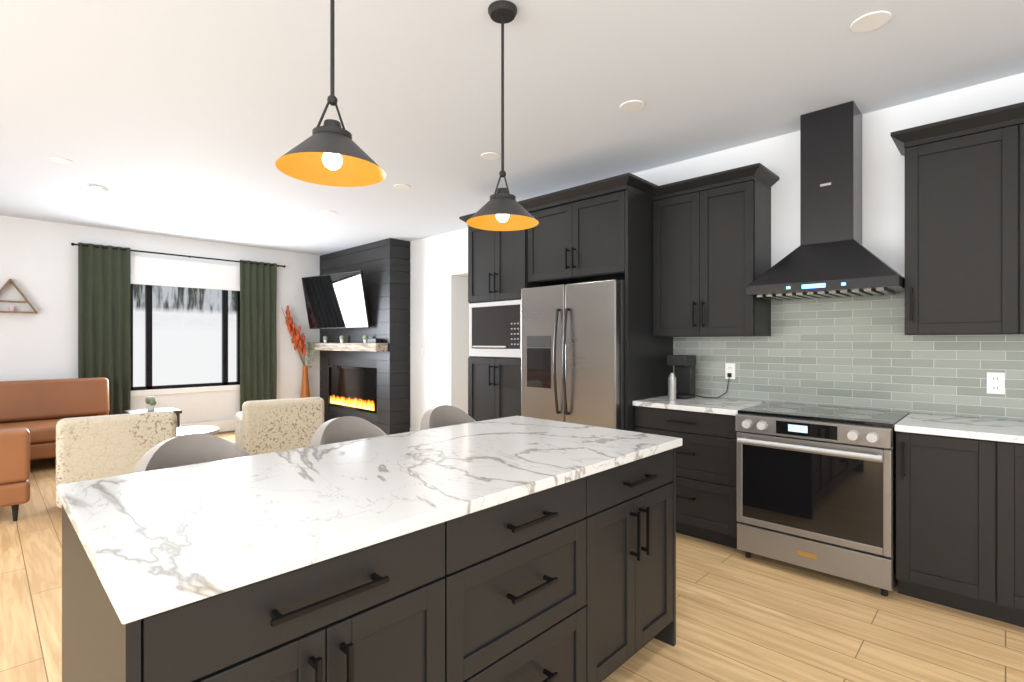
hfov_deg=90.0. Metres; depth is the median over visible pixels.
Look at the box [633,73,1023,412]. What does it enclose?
wall
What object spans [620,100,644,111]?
recessed light
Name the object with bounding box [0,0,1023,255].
ceiling
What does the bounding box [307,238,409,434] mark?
fireplace
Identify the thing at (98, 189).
smoke detector
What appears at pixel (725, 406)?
countertop
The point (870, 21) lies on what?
recessed light
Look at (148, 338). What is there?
window
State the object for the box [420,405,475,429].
stool
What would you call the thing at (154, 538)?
island countertop
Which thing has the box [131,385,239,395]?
window sill
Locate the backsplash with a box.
[673,293,1023,420]
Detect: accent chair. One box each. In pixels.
[56,411,176,507]
[235,397,323,455]
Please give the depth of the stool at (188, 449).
2.03 m
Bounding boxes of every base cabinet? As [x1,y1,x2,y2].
[635,406,742,550]
[896,431,1023,626]
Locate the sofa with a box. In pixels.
[0,377,109,520]
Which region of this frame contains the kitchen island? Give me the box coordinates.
[58,444,681,681]
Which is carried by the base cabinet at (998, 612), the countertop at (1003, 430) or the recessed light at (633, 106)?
the countertop at (1003, 430)
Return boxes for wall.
[0,215,319,432]
[410,228,468,429]
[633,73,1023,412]
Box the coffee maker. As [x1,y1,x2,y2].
[667,355,731,399]
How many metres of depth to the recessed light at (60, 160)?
4.13 m
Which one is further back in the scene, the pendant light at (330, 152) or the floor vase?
the floor vase
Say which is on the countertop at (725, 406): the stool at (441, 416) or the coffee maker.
the coffee maker
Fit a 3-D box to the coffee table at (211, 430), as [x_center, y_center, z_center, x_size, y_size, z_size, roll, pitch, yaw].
[-3.313,1.125,5.208,0.570,0.451,0.570,0,0,44]
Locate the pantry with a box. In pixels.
[468,226,550,421]
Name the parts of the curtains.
rod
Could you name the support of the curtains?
hanging from the wall at (39, 263)
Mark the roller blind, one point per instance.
(164, 272)
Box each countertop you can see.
[57,416,681,615]
[633,395,767,415]
[894,412,1023,443]
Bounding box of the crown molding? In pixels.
[459,102,1023,225]
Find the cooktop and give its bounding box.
[737,402,909,427]
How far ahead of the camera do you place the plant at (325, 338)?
8.34 m
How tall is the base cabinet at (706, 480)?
0.885 m
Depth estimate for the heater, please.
7.56 m
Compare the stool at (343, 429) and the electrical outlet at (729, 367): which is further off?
the electrical outlet at (729, 367)
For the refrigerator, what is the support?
on the floor
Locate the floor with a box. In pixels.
[0,431,1023,681]
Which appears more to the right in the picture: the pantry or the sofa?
the pantry
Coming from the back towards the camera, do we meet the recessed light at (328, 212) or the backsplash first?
the recessed light at (328, 212)
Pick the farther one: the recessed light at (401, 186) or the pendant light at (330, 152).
the recessed light at (401, 186)
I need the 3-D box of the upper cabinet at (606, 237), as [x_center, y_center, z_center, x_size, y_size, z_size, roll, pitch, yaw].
[0.712,0.122,4.280,0.984,2.455,0.744,0,0,44]
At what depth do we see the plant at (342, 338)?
7.96 m
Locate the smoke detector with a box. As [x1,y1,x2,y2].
[90,186,107,192]
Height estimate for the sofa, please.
0.913 m
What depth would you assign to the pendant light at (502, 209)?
2.26 m
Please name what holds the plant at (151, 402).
on the side table at (151, 402)
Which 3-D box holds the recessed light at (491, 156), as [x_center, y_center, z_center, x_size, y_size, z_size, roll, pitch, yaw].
[-0.167,-1.466,4.041,0.156,0.005,0.156,0,0,44]
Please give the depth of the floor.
2.43 m
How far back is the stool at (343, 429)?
2.51 m
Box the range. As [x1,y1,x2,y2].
[736,402,909,595]
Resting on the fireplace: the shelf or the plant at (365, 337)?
the plant at (365, 337)
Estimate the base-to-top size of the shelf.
0.392 m
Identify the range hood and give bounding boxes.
[746,101,904,300]
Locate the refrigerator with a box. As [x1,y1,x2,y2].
[521,279,624,429]
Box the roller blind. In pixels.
[131,256,239,290]
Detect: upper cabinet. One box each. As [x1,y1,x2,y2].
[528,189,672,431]
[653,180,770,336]
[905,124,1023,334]
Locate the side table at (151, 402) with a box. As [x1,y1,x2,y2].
[124,396,181,426]
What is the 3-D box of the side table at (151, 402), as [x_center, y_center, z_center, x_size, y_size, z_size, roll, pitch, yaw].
[-4.415,1.008,6.298,0.500,0.684,0.500,0,0,44]
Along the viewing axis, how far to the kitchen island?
1.37 m
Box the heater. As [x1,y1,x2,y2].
[180,419,234,431]
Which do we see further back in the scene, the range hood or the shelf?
the shelf
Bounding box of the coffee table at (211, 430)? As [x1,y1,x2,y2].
[177,426,217,435]
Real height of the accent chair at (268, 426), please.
0.770 m
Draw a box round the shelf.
[0,279,37,313]
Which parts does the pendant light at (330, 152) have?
lamp shade, stem, bulb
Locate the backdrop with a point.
(186, 335)
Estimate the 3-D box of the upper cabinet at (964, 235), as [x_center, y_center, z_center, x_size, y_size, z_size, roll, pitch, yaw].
[2.509,-0.565,2.820,0.519,1.050,0.351,0,0,44]
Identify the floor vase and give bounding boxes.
[282,305,309,397]
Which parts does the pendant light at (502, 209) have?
lamp shade, stem, bulb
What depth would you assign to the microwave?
4.63 m
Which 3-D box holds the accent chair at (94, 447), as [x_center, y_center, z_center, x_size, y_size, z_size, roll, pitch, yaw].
[-3.330,0.965,4.324,0.760,0.770,0.800,0,0,-40]
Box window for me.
[130,284,239,390]
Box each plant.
[145,396,156,410]
[323,335,328,342]
[339,335,344,342]
[362,335,368,342]
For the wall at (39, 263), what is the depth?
6.40 m
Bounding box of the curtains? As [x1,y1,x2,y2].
[71,242,285,414]
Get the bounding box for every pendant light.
[275,0,385,186]
[466,0,538,230]
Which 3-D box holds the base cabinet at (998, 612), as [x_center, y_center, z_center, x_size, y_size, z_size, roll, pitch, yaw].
[2.701,0.907,2.418,1.367,0.885,0.664,0,0,44]
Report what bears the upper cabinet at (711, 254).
attached to the wall at (883, 198)
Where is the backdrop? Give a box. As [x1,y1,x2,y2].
[133,284,235,386]
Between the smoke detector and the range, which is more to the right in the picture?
the range
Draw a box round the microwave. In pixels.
[469,299,550,357]
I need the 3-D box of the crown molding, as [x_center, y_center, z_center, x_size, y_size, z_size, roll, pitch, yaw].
[1.460,-1.143,3.536,4.705,0.104,0.776,0,0,44]
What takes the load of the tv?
attached to the fireplace
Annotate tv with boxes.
[302,270,370,328]
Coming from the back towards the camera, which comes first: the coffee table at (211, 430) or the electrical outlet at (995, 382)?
the coffee table at (211, 430)
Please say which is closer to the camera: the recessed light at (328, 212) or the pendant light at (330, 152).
the pendant light at (330, 152)
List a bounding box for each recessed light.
[48,157,72,163]
[322,210,335,213]
[394,184,409,189]
[481,152,500,159]
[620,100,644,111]
[850,11,890,32]
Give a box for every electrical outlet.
[725,363,734,378]
[987,372,1004,393]
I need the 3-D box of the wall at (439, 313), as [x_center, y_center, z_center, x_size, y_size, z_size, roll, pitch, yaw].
[-1.283,-0.060,7.501,4.740,2.820,0.320,0,0,44]
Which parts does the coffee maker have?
cord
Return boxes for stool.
[131,433,249,473]
[310,416,386,446]
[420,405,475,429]
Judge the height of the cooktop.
0.018 m
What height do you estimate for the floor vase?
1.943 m

